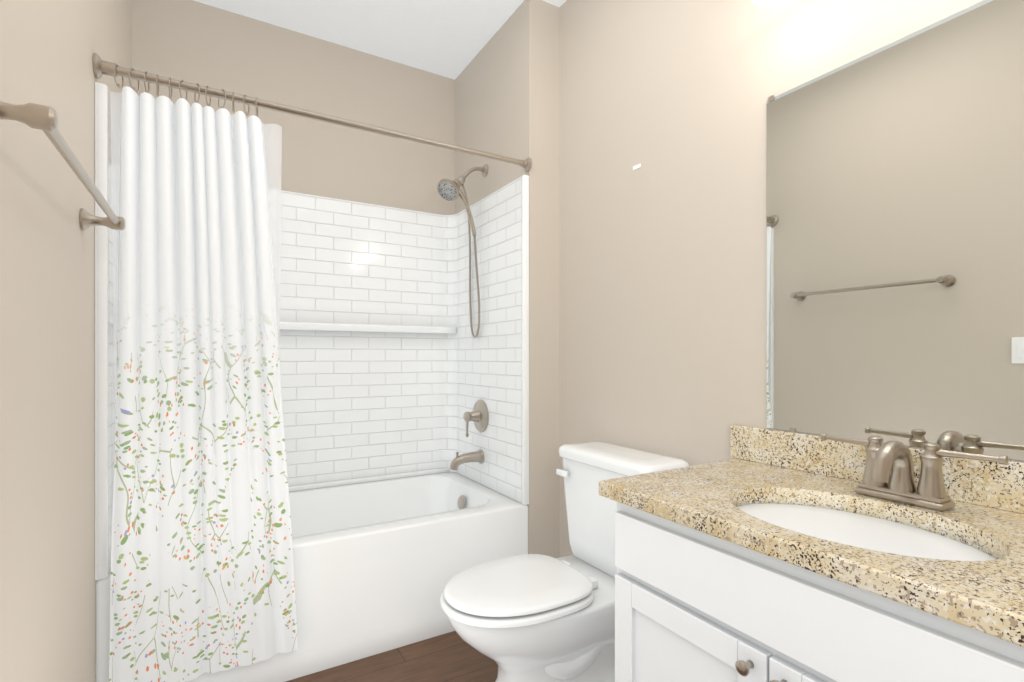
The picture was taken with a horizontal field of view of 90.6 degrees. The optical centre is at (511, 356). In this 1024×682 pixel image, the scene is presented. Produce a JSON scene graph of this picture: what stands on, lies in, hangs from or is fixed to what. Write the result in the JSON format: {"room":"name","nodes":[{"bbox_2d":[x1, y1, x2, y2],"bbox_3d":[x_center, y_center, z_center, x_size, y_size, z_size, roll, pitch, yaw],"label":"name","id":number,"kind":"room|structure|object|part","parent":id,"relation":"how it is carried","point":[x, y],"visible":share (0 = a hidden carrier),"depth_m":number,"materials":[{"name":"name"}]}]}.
{"room":"bathroom","nodes":[
{"label":"bathroom","id":0,"kind":"room"},
{"bbox_2d":[0,0,131,681],"bbox_3d":[-0.854,-0.250,0.756,0.100,2.740,3.470,0,0,-31],"label":"wall","id":1,"kind":"structure","parent":0,"point":[48,50],"depth_m":1.08,"materials":[{"name":"beige paint"}]},
{"bbox_2d":[0,101,125,230],"bbox_3d":[-0.922,-0.365,1.064,0.092,0.058,0.768,0,0,-31],"label":"towel rail","id":2,"kind":"object","parent":1,"relation":"attached to","point":[44,118],"visible":1,"depth_m":0.87,"materials":[{"name":"silver metal"}]},
{"bbox_2d":[93,53,531,681],"bbox_3d":[-0.599,0.053,1.917,1.517,1.894,0.220,0,0,-31],"label":"shower curtain","id":3,"kind":"object","parent":1,"relation":"attached to","point":[201,565],"visible":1,"depth_m":1.61,"materials":[{"name":"white fabric"}]},
{"bbox_3d":[-0.579,-0.860,1.883,1.517,0.068,0.068,0,0,-31],"label":"rod","id":4,"kind":"part","parent":3,"relation":"part of","materials":[{"name":"silver metal"}]},
{"bbox_2d":[132,0,454,214],"bbox_3d":[-0.900,-0.250,2.686,1.785,2.740,0.100,0,0,-31],"label":"wall","id":5,"kind":"structure","parent":0,"point":[194,42],"depth_m":2.58,"materials":[{"name":"beige paint"}]},
{"bbox_2d":[193,0,565,79],"bbox_3d":[-0.085,-1.650,1.210,1.885,0.060,3.470,0,0,-31],"label":"ceiling","id":6,"kind":"structure","parent":0,"point":[448,38],"depth_m":2.46,"materials":[{"name":"white paint"}]},
{"bbox_2d":[286,631,497,681],"bbox_3d":[-0.085,1.150,1.210,1.885,0.060,3.470,0,0,-31],"label":"floor","id":7,"kind":"structure","parent":0,"point":[452,656],"depth_m":1.83,"materials":[{"name":"brown wood"}]},
{"bbox_2d":[95,82,528,681],"bbox_3d":[-0.779,0.062,2.222,1.516,2.115,0.818,0,0,-31],"label":"bathtub","id":8,"kind":"object","parent":7,"relation":"on","point":[405,370],"visible":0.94,"depth_m":2.52,"materials":[{"name":"tile"}]},
{"bbox_2d":[95,470,528,681],"bbox_3d":[-0.779,0.890,2.222,1.516,0.460,0.818,0,0,-31],"label":"tub","id":9,"kind":"object","parent":8,"relation":"in","point":[374,559],"depth_m":1.98,"materials":[{"name":"ceramic"}]},
{"bbox_2d":[440,441,689,681],"bbox_3d":[0.142,0.730,1.693,0.791,0.780,0.496,0,0,-31],"label":"toilet","id":10,"kind":"object","parent":7,"relation":"on","point":[531,618],"visible":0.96,"depth_m":1.59,"materials":[{"name":"ceramic"}]},
{"bbox_3d":[0.019,0.736,1.620,0.504,0.050,0.388,0,0,-31],"label":"seat","id":11,"kind":"part","parent":10,"relation":"part of","materials":[{"name":"plastic"}]},
{"bbox_3d":[0.385,0.550,1.837,0.227,0.421,0.496,0,0,-31],"label":"tank","id":12,"kind":"part","parent":10,"relation":"part of","materials":[{"name":"ceramic"}]},
{"bbox_2d":[599,424,1023,681],"bbox_3d":[0.664,0.648,1.029,0.576,0.943,0.895,0,0,-31],"label":"bathroom vanity","id":13,"kind":"object","parent":7,"relation":"on","point":[769,555],"visible":1,"depth_m":0.98,"materials":[{"name":"white wood"}]},
{"bbox_2d":[820,432,1008,511],"bbox_3d":[0.802,0.242,1.064,0.140,0.131,0.336,0,0,-31],"label":"faucet","id":14,"kind":"object","parent":13,"relation":"on","point":[897,491],"depth_m":1.05,"materials":[{"name":"silver metal"}]},
{"bbox_2d":[455,0,558,557],"bbox_3d":[-0.014,-0.250,2.681,0.265,2.740,0.810,0,0,-31],"label":"wall","id":15,"kind":"structure","parent":0,"point":[507,92],"depth_m":2.33,"materials":[{"name":"beige paint"}]},
{"bbox_2d":[559,0,1023,557],"bbox_3d":[0.889,-0.250,1.316,0.100,2.740,2.460,0,0,-31],"label":"wall","id":16,"kind":"structure","parent":0,"point":[663,298],"depth_m":1.76,"materials":[{"name":"beige paint"}]},
{"bbox_2d":[633,163,640,169],"bbox_3d":[0.473,-0.719,1.918,0.002,0.014,0.040,0,0,-31],"label":"sign","id":17,"kind":"object","parent":16,"relation":"attached to","point":[636,166],"visible":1,"depth_m":1.92,"materials":[{"name":"white plastic"}]},
{"bbox_2d":[752,0,789,7],"bbox_3d":[0.866,-1.060,1.058,0.198,0.250,0.720,0,0,-31],"label":"sconce","id":18,"kind":"object","parent":16,"relation":"attached to","point":[766,3],"visible":1,"depth_m":1.35,"materials":[{"name":"white glass"}]},
{"bbox_2d":[768,95,773,101],"bbox_3d":[0.742,-0.739,1.449,0.003,0.014,0.016,0,0,-31],"label":"mirror clip","id":19,"kind":"object","parent":16,"relation":"attached to","point":[770,98],"depth_m":1.45,"materials":[{"name":"silver metal"}]},
{"bbox_2d":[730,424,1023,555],"bbox_3d":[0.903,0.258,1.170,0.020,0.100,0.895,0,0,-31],"label":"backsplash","id":20,"kind":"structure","parent":16,"relation":"attached to","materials":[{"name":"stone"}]},
{"bbox_2d":[767,0,1023,460],"bbox_3d":[0.933,-0.268,1.135,0.006,0.945,0.765,0,0,-31],"label":"mirror","id":21,"kind":"object","parent":16,"relation":"attached to","point":[895,240],"visible":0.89,"depth_m":1.17,"materials":[{"name":"clear glass"}]}
]}

